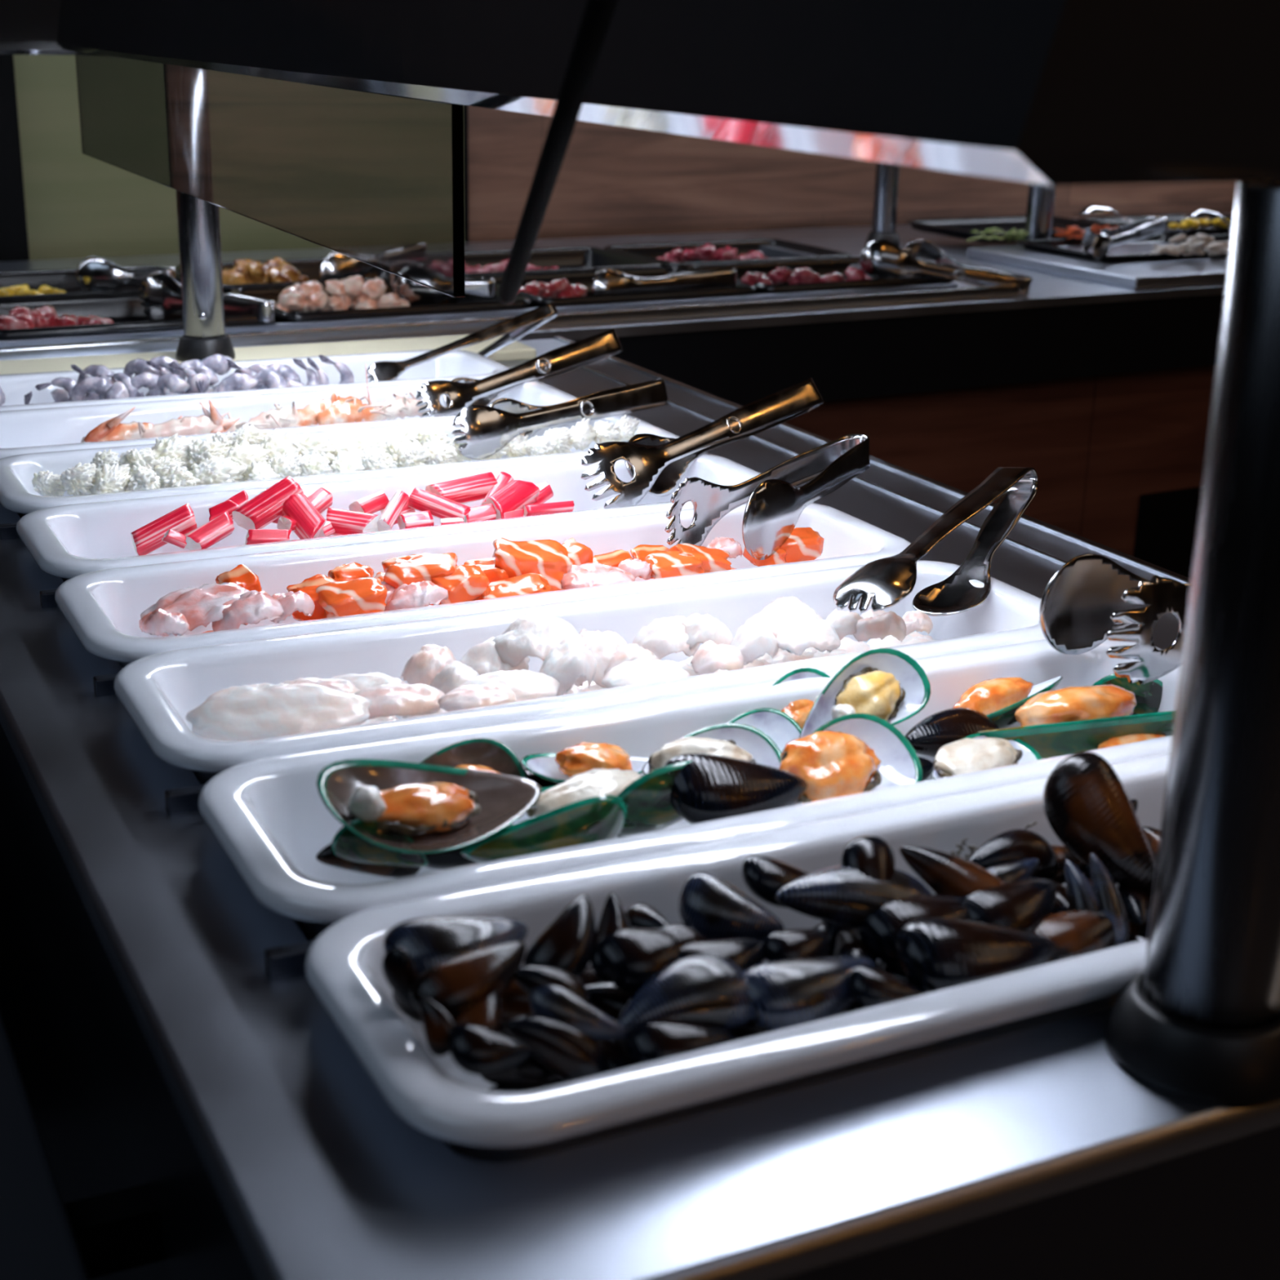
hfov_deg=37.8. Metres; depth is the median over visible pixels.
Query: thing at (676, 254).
cube
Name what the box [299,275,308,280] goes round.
chicken piece
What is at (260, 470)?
squid curl
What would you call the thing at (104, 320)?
beef slice
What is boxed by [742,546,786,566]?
salmon chunk
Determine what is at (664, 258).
cube
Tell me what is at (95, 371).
shrimp
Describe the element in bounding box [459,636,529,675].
slice
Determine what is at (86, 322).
beef slice
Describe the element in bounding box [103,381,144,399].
shrimp
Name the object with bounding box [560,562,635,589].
salmon chunk
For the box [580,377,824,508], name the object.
serving tongs
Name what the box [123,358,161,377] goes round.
shrimp
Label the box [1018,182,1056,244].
pole
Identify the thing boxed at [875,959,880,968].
mussel
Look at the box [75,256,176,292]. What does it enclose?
serving tongs
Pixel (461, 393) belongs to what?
serving tongs
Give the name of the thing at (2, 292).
pepper piece
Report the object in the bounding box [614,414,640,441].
squid curl
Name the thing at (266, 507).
stick
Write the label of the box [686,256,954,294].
serving tray
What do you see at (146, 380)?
shrimp
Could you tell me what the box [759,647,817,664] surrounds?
slice
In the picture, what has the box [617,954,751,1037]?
mussel
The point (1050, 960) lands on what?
mussel
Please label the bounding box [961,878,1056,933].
mussel
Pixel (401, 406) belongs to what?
langoustine
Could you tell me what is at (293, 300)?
chicken piece
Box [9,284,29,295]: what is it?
pepper piece
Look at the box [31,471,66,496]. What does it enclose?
squid curl
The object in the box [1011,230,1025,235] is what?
lettuce shred
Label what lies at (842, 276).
cube
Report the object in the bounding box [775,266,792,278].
cube
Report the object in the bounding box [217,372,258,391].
shrimp
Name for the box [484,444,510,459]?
squid curl
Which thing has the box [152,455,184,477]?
squid curl
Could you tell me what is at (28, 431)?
tray
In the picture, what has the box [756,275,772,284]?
cube
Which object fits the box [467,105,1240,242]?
wall
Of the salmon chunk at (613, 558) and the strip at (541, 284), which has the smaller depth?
the salmon chunk at (613, 558)
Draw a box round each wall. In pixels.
[13,54,325,260]
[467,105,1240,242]
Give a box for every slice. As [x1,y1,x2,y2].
[0,314,30,329]
[8,306,35,328]
[30,309,44,316]
[33,315,50,328]
[34,305,57,327]
[55,313,77,326]
[74,315,96,325]
[80,318,103,324]
[88,315,114,324]
[200,682,288,705]
[282,677,359,693]
[328,672,405,690]
[354,683,444,719]
[364,715,398,724]
[400,644,456,685]
[402,708,447,718]
[430,660,479,694]
[437,684,515,711]
[457,669,559,702]
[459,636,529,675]
[539,636,596,696]
[564,680,607,694]
[573,640,616,688]
[578,629,627,648]
[601,659,688,688]
[604,643,659,675]
[632,615,699,660]
[662,660,697,676]
[675,613,733,653]
[680,655,771,672]
[680,662,697,675]
[690,640,743,675]
[729,622,778,665]
[743,596,822,638]
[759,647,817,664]
[776,617,840,655]
[802,636,870,654]
[805,648,857,659]
[826,608,862,640]
[853,608,906,641]
[866,631,935,649]
[901,609,933,635]
[1150,246,1167,254]
[1152,244,1163,248]
[1163,244,1178,250]
[1165,248,1173,254]
[1167,247,1179,255]
[1168,233,1186,243]
[1175,247,1187,253]
[1176,248,1185,253]
[1177,241,1190,248]
[1182,248,1198,256]
[1184,247,1204,255]
[1186,236,1200,243]
[1188,240,1208,251]
[1191,240,1209,248]
[1194,233,1209,241]
[1204,241,1227,250]
[1206,246,1223,255]
[1208,235,1214,241]
[1209,248,1224,254]
[1218,247,1230,254]
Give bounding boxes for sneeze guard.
[57,0,1279,297]
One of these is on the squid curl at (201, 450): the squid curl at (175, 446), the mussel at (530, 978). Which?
the squid curl at (175, 446)
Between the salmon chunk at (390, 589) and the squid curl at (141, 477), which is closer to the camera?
the salmon chunk at (390, 589)
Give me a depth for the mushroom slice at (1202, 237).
2.79 m
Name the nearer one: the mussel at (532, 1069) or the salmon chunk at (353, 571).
the mussel at (532, 1069)
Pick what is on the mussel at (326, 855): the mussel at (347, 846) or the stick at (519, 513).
the mussel at (347, 846)
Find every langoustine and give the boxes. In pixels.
[80,407,154,442]
[142,400,270,438]
[248,401,297,429]
[279,391,362,427]
[315,401,391,424]
[360,363,429,422]
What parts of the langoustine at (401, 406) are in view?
leg, leg, leg, leg, leg, leg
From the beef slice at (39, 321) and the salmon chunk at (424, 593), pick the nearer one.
the salmon chunk at (424, 593)
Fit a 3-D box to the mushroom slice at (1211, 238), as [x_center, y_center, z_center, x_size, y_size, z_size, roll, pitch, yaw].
[0.860,-0.609,2.837,0.025,0.008,0.019,12,21,29]
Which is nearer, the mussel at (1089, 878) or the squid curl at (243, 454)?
the mussel at (1089, 878)
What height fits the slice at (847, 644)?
0.020 m
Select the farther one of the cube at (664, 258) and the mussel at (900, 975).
the cube at (664, 258)
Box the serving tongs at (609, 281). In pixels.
[591,267,736,295]
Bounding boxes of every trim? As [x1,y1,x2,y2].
[0,54,29,262]
[463,105,469,242]
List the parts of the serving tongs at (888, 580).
arm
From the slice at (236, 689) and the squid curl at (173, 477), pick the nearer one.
the slice at (236, 689)
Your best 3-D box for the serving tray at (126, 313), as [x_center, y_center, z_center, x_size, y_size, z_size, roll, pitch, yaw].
[-0.606,-0.359,2.152,0.318,0.045,0.225,-9,21,-28]
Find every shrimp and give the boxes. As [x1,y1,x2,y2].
[0,386,32,405]
[35,377,86,401]
[50,364,99,402]
[71,376,112,400]
[76,364,116,384]
[97,372,138,397]
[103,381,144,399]
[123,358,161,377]
[130,372,163,395]
[133,355,186,381]
[145,360,172,395]
[148,373,190,395]
[163,379,204,395]
[168,360,196,393]
[173,359,218,385]
[184,373,209,393]
[201,354,233,388]
[204,386,214,392]
[213,359,253,391]
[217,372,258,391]
[234,363,272,388]
[252,369,288,389]
[258,363,301,388]
[286,357,328,386]
[292,359,320,386]
[318,355,354,383]
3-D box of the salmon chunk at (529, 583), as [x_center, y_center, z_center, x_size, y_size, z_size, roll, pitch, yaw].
[-0.078,-0.030,1.168,0.045,0.017,0.028,-5,19,-18]
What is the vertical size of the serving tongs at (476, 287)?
0.054 m
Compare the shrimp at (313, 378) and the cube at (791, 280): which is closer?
the shrimp at (313, 378)
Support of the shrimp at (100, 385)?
on the shrimp
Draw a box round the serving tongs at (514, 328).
[366,302,559,382]
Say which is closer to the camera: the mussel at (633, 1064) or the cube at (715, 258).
the mussel at (633, 1064)
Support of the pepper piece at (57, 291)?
in the serving tray at (60, 279)
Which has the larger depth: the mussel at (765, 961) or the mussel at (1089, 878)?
the mussel at (1089, 878)
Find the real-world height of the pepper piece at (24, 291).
0.016 m
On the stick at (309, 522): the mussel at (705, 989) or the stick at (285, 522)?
the stick at (285, 522)
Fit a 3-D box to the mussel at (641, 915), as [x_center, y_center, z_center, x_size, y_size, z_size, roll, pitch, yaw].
[0.002,0.110,0.724,0.015,0.011,0.026,-7,20,-24]
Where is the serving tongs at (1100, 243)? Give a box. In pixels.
[1082,215,1166,260]
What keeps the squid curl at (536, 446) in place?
on the squid curl
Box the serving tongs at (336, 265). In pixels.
[320,251,380,279]
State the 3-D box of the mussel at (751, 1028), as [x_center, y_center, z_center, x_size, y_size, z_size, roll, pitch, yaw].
[0.055,0.142,0.690,0.037,0.014,0.020,7,19,17]
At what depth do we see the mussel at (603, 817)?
0.80 m
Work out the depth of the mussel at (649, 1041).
0.65 m
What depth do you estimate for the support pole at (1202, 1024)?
0.63 m
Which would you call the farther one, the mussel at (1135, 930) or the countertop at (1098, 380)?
the countertop at (1098, 380)
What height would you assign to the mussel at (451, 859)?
0.023 m
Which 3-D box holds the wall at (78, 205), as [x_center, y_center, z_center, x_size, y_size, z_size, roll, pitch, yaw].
[-0.594,-0.968,2.800,0.693,1.100,0.015,-8,21,-25]
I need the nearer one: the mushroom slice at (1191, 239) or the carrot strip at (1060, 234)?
the mushroom slice at (1191, 239)
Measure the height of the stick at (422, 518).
0.015 m
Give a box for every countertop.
[0,213,1234,577]
[0,335,1279,1279]
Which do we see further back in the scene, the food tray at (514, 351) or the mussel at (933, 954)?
the food tray at (514, 351)
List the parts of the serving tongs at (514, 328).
arm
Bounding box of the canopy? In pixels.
[0,0,75,55]
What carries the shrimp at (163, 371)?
on the shrimp
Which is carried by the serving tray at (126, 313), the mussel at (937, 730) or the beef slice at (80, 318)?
the beef slice at (80, 318)
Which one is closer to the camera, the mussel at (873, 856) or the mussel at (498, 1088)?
the mussel at (498, 1088)
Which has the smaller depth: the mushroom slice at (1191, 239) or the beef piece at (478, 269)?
the beef piece at (478, 269)
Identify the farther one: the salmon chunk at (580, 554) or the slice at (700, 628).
the salmon chunk at (580, 554)
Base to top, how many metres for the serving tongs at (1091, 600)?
0.061 m
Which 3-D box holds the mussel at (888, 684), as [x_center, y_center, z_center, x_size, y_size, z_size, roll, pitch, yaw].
[0.112,0.030,0.959,0.084,0.041,0.026,-9,21,-27]
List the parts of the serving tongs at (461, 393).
arm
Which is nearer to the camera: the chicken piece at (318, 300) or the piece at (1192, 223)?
the chicken piece at (318, 300)
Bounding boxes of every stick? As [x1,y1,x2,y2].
[130,502,196,555]
[161,528,186,548]
[184,511,234,550]
[208,499,239,521]
[225,489,248,519]
[231,475,303,530]
[244,528,291,544]
[271,516,280,524]
[276,515,296,531]
[280,493,326,538]
[306,487,333,514]
[318,519,335,537]
[326,506,381,535]
[348,490,389,514]
[377,489,409,531]
[380,494,414,524]
[397,510,434,528]
[408,487,471,522]
[425,471,497,503]
[440,517,463,524]
[465,502,496,522]
[480,471,513,505]
[484,480,539,519]
[502,508,524,518]
[523,481,553,515]
[523,500,574,516]
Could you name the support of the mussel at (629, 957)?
on the mussel at (686, 934)
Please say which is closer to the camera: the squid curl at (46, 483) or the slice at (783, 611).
the slice at (783, 611)
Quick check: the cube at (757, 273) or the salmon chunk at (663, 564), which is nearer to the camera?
the salmon chunk at (663, 564)
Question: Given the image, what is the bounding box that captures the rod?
[498,0,617,305]
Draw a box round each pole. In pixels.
[175,189,235,361]
[865,161,900,247]
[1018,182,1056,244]
[1104,177,1279,1106]
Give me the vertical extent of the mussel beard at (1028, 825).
0.018 m
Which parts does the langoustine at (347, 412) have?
leg, leg, leg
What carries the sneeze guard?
on the support pole at (1202, 1024)
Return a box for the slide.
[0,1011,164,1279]
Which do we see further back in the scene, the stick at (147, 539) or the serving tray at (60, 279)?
the serving tray at (60, 279)
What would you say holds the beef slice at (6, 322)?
on the serving tray at (126, 313)
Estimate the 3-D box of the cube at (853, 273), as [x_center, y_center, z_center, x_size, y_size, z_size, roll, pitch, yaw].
[0.294,-0.495,2.551,0.026,0.026,0.032,-14,24,-39]
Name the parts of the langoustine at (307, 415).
leg, leg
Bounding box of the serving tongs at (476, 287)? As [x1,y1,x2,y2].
[388,272,495,306]
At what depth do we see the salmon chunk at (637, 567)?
1.22 m
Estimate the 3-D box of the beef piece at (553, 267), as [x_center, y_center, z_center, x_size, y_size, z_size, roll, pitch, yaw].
[-0.118,-0.511,2.609,0.018,0.019,0.023,-4,19,-16]
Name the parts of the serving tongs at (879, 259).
arm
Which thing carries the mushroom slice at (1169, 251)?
on the mushroom slice at (1176, 253)
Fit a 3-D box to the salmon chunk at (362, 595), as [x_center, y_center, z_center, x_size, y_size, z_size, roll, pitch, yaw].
[-0.175,-0.024,1.136,0.042,0.026,0.028,-8,21,-26]
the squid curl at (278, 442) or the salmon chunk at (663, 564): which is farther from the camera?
the squid curl at (278, 442)
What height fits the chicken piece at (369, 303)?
0.028 m
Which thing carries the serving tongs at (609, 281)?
on the serving tray at (584, 277)
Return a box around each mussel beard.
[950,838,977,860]
[1024,822,1036,829]
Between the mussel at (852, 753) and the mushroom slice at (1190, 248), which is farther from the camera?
the mushroom slice at (1190, 248)
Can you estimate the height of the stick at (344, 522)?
0.020 m
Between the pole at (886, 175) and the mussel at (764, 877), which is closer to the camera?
the mussel at (764, 877)
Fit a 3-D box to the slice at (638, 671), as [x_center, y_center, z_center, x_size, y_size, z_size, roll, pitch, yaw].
[0.003,0.020,1.013,0.049,0.015,0.023,-4,19,-16]
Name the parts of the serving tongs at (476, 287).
arm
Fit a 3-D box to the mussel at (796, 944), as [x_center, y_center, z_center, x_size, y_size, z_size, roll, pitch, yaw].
[0.062,0.118,0.711,0.032,0.016,0.019,-10,22,-31]
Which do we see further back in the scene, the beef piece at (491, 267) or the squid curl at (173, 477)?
the beef piece at (491, 267)
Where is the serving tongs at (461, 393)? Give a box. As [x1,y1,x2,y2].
[415,328,623,417]
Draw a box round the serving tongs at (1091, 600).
[1039,553,1190,684]
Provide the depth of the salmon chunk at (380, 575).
1.19 m
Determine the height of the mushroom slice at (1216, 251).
0.011 m
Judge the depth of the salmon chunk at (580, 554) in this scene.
1.22 m
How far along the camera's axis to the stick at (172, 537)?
1.23 m
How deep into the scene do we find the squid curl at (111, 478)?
1.37 m
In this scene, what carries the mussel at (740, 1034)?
on the mussel
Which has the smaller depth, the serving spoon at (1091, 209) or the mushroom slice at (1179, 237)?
the mushroom slice at (1179, 237)
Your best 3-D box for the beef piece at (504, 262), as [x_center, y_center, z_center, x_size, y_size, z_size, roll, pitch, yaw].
[-0.178,-0.520,2.611,0.040,0.025,0.028,7,19,16]
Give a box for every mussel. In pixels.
[315,842,421,878]
[316,759,542,853]
[331,818,428,867]
[382,915,528,975]
[382,946,418,1010]
[392,990,422,1023]
[409,941,525,1020]
[419,737,527,779]
[419,995,456,1056]
[423,845,479,870]
[448,1023,533,1075]
[453,994,502,1032]
[460,795,626,862]
[480,1069,568,1089]
[488,1084,532,1091]
[499,1026,511,1037]
[500,979,533,1026]
[505,1014,604,1081]
[509,768,641,826]
[511,1055,554,1080]
[514,965,591,1004]
[520,742,648,785]
[523,893,595,977]
[524,768,555,787]
[529,985,627,1039]
[577,965,597,986]
[586,982,634,1022]
[590,892,631,982]
[595,928,684,995]
[597,977,607,983]
[599,1037,632,1073]
[617,760,691,835]
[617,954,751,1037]
[625,902,670,928]
[626,1020,737,1065]
[630,1057,636,1066]
[641,723,782,774]
[660,923,706,945]
[663,753,807,823]
[676,937,764,970]
[678,872,784,940]
[726,707,801,752]
[730,1027,749,1039]
[737,1020,769,1035]
[741,855,809,908]
[744,955,875,1031]
[762,928,830,962]
[762,954,829,963]
[772,667,831,728]
[775,865,932,929]
[778,713,922,803]
[799,648,930,737]
[813,922,859,956]
[821,920,852,942]
[834,931,876,968]
[840,835,895,880]
[842,1006,861,1013]
[848,965,924,1008]
[850,1000,864,1008]
[856,894,972,972]
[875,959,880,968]
[879,961,911,985]
[895,918,1061,993]
[899,845,1004,896]
[904,707,999,757]
[918,756,933,781]
[932,733,1042,778]
[952,675,1062,728]
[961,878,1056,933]
[968,828,1058,879]
[976,684,1174,759]
[986,857,1039,882]
[1030,876,1068,913]
[1034,910,1128,960]
[1043,751,1156,895]
[1044,958,1054,964]
[1049,844,1085,884]
[1064,859,1101,911]
[1082,864,1115,883]
[1085,876,1093,886]
[1089,853,1128,944]
[1092,673,1162,714]
[1097,733,1165,748]
[1111,934,1139,947]
[1115,882,1152,925]
[1128,920,1145,937]
[1129,799,1137,813]
[1142,826,1159,857]
[1144,905,1151,937]
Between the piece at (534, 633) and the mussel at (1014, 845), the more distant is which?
the piece at (534, 633)
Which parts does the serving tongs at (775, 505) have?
arm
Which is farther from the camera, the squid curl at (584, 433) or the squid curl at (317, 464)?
the squid curl at (584, 433)
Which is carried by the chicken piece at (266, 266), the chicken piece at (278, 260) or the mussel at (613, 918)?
the chicken piece at (278, 260)
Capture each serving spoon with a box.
[1073,204,1134,222]
[1181,208,1232,228]
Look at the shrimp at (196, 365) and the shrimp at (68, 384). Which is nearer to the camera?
the shrimp at (68, 384)
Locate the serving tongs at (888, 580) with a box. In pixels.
[832,466,1038,616]
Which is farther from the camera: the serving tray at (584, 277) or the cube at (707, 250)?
the cube at (707, 250)
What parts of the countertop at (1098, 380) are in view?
tray frame, rail, cabinet panel, cabinet panel, vent panel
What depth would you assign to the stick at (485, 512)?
1.34 m
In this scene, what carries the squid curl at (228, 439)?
on the squid curl
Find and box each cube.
[660,257,669,261]
[661,252,679,262]
[670,248,682,259]
[679,248,689,262]
[683,248,696,261]
[693,247,714,261]
[699,242,715,257]
[711,248,718,261]
[715,248,733,260]
[724,245,737,259]
[736,253,751,259]
[740,271,759,285]
[747,250,764,258]
[754,271,766,276]
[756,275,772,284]
[767,269,787,284]
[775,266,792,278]
[786,271,799,284]
[792,266,812,272]
[795,269,819,283]
[818,273,841,282]
[831,271,844,280]
[844,266,866,280]
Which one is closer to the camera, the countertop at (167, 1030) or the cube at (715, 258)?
the countertop at (167, 1030)
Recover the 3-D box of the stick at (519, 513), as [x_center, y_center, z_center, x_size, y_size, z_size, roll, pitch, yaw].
[-0.091,-0.087,1.341,0.020,0.012,0.011,-8,21,-25]
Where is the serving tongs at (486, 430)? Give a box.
[451,377,668,459]
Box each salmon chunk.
[138,582,249,636]
[142,608,189,635]
[212,590,284,631]
[215,564,262,591]
[271,591,315,623]
[286,573,336,621]
[315,576,386,618]
[328,562,373,581]
[373,571,384,582]
[381,581,395,603]
[382,552,457,605]
[384,580,448,611]
[431,564,489,604]
[463,557,509,599]
[481,573,551,599]
[492,537,573,591]
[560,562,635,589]
[561,537,593,565]
[592,549,633,567]
[617,558,651,580]
[630,544,669,578]
[644,549,704,578]
[666,542,731,573]
[706,537,742,558]
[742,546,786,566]
[779,527,824,563]
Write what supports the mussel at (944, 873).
on the mussel
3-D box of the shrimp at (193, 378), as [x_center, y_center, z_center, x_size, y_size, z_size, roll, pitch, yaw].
[-0.411,-0.227,1.743,0.037,0.044,0.020,15,23,35]
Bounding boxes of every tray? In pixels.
[0,265,181,299]
[0,293,269,339]
[0,334,536,374]
[0,349,510,411]
[0,378,577,518]
[0,413,679,517]
[15,453,760,582]
[54,502,911,668]
[113,560,1045,784]
[173,257,390,293]
[197,639,1180,941]
[230,280,530,324]
[304,752,1169,1163]
[464,246,662,276]
[477,266,756,308]
[603,238,851,268]
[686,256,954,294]
[905,215,1119,242]
[1017,233,1229,262]
[1078,213,1234,237]
[1188,233,1231,241]
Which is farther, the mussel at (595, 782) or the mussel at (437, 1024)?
the mussel at (595, 782)
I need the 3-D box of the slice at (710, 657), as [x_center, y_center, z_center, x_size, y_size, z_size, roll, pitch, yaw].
[0.044,0.010,1.054,0.032,0.019,0.022,-9,21,-27]
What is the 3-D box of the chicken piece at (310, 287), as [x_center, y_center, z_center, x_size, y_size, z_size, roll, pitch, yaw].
[-0.391,-0.414,2.226,0.032,0.028,0.045,5,19,11]
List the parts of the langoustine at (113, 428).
leg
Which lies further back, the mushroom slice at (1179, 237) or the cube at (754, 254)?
the cube at (754, 254)
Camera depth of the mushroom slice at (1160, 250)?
2.77 m
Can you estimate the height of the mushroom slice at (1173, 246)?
0.008 m
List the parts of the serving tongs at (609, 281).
arm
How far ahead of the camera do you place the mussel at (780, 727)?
0.97 m
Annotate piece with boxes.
[0,287,15,295]
[0,288,8,296]
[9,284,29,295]
[16,288,32,295]
[31,289,44,294]
[38,284,56,293]
[53,288,66,293]
[222,269,248,284]
[231,263,248,275]
[233,258,254,277]
[246,275,253,284]
[247,261,266,278]
[249,271,268,284]
[262,262,278,271]
[266,256,287,264]
[266,266,291,283]
[275,302,292,312]
[277,262,300,281]
[278,288,306,311]
[279,283,300,294]
[296,280,324,299]
[297,298,311,312]
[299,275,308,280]
[307,289,328,311]
[317,295,330,311]
[324,279,347,297]
[328,294,351,311]
[339,275,364,297]
[349,297,356,309]
[355,293,375,302]
[355,297,379,309]
[361,276,386,299]
[377,292,401,306]
[377,297,410,307]
[464,264,473,272]
[469,264,481,272]
[474,267,490,272]
[481,263,505,271]
[492,610,588,667]
[498,258,508,265]
[526,262,536,270]
[529,266,542,270]
[549,266,559,268]
[1168,222,1178,229]
[1178,219,1190,229]
[1186,217,1199,228]
[1199,219,1210,226]
[1211,218,1224,225]
[1219,219,1230,226]
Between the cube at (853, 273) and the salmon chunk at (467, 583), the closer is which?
the salmon chunk at (467, 583)
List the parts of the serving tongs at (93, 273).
arm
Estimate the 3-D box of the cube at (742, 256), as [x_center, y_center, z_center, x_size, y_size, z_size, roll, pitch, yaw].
[0.157,-0.569,2.810,0.024,0.022,0.037,1,18,0]
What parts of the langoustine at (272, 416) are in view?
leg, leg, leg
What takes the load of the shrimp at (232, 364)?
on the shrimp
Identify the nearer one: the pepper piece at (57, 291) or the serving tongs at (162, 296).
the serving tongs at (162, 296)
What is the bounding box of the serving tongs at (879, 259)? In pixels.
[859,239,1032,294]
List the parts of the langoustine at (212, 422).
leg, leg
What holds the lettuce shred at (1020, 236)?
in the serving tray at (957, 228)
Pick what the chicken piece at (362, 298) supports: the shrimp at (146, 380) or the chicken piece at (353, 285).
the chicken piece at (353, 285)
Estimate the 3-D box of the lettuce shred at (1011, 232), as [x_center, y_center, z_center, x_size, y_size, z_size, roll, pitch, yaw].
[0.601,-0.654,3.012,0.030,0.006,0.004,-4,19,-14]
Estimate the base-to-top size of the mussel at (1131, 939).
0.017 m
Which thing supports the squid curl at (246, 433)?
on the squid curl
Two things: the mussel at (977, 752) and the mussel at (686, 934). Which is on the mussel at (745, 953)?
the mussel at (686, 934)
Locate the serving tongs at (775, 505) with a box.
[664,433,870,559]
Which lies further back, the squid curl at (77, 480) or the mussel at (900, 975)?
the squid curl at (77, 480)
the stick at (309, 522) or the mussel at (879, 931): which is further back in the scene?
the stick at (309, 522)
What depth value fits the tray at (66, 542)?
1.31 m
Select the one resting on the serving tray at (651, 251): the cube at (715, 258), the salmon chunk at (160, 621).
the cube at (715, 258)
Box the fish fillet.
[185,683,371,741]
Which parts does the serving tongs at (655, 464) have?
arm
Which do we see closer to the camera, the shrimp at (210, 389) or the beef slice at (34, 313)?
the shrimp at (210, 389)
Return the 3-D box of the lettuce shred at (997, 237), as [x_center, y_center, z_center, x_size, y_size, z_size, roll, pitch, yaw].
[0.576,-0.641,2.979,0.030,0.008,0.004,-11,22,-33]
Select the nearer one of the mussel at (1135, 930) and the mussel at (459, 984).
the mussel at (459, 984)
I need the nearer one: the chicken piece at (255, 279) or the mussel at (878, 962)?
the mussel at (878, 962)
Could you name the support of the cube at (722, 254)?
on the serving tray at (651, 251)
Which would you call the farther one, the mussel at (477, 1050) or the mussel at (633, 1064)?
the mussel at (633, 1064)
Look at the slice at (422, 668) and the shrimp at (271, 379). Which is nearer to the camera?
the slice at (422, 668)
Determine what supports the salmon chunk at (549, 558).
on the salmon chunk
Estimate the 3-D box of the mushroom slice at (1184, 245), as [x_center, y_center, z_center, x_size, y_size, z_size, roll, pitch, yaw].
[0.826,-0.599,2.838,0.023,0.011,0.016,-9,21,-27]
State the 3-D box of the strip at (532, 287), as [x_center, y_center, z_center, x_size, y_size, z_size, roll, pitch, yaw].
[-0.135,-0.441,2.349,0.021,0.019,0.030,7,19,15]
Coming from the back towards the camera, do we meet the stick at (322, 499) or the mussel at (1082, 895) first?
the stick at (322, 499)
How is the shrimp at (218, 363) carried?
on the shrimp at (196, 365)
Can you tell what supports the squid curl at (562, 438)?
on the squid curl
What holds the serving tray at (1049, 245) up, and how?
on the countertop at (1098, 380)
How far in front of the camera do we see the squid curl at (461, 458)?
1.52 m
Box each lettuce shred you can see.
[966,235,984,241]
[980,228,998,234]
[982,234,997,239]
[994,235,1008,239]
[1004,231,1021,235]
[1008,227,1019,233]
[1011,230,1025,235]
[1014,235,1024,239]
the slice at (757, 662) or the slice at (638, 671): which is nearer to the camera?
the slice at (638, 671)
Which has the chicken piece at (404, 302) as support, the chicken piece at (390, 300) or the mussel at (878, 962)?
the chicken piece at (390, 300)
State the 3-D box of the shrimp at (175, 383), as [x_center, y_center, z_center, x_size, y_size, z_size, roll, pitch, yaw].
[-0.435,-0.225,1.732,0.039,0.042,0.021,8,20,18]
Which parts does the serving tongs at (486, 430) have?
arm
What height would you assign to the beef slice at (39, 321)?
0.020 m
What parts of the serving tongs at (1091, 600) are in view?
arm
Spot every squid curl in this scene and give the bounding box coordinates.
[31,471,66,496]
[59,462,101,495]
[90,448,122,467]
[90,462,130,493]
[119,445,161,471]
[124,465,162,491]
[152,434,193,471]
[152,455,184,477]
[159,465,198,488]
[183,436,230,471]
[189,453,247,484]
[212,431,235,450]
[224,440,269,480]
[231,423,269,447]
[244,460,283,480]
[260,427,301,462]
[266,450,310,477]
[293,433,336,464]
[298,452,334,475]
[324,436,361,463]
[329,448,365,472]
[351,431,387,451]
[360,447,396,470]
[382,424,416,454]
[390,440,428,467]
[410,426,451,446]
[422,438,457,464]
[448,435,473,462]
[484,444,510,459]
[505,433,528,457]
[524,435,555,456]
[543,426,574,453]
[568,416,596,450]
[592,420,622,443]
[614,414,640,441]
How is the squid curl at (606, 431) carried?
in the tray at (17, 495)
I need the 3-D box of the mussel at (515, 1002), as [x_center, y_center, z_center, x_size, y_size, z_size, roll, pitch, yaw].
[-0.044,0.134,0.702,0.049,0.019,0.026,4,19,8]
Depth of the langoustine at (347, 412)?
1.63 m
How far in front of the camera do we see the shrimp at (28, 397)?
1.68 m
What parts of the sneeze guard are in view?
side glass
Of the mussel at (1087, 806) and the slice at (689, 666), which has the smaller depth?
the mussel at (1087, 806)
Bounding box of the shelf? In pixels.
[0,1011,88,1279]
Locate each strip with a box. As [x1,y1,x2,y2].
[519,285,525,291]
[523,280,542,295]
[537,281,546,293]
[537,288,550,297]
[545,283,558,297]
[547,278,568,292]
[557,284,574,297]
[570,283,587,296]
[1055,233,1073,235]
[1057,228,1067,231]
[1064,227,1075,235]
[1066,225,1078,232]
[1066,233,1084,239]
[1067,227,1084,233]
[1090,224,1100,230]
[1097,224,1112,229]
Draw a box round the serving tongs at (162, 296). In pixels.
[138,271,275,322]
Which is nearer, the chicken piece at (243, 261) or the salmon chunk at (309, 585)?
the salmon chunk at (309, 585)
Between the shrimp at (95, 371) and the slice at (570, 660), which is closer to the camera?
the slice at (570, 660)
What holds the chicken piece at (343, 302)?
on the serving tray at (272, 293)
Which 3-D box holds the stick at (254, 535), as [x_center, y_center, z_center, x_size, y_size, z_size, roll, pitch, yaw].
[-0.251,-0.069,1.264,0.033,0.014,0.011,-8,21,-26]

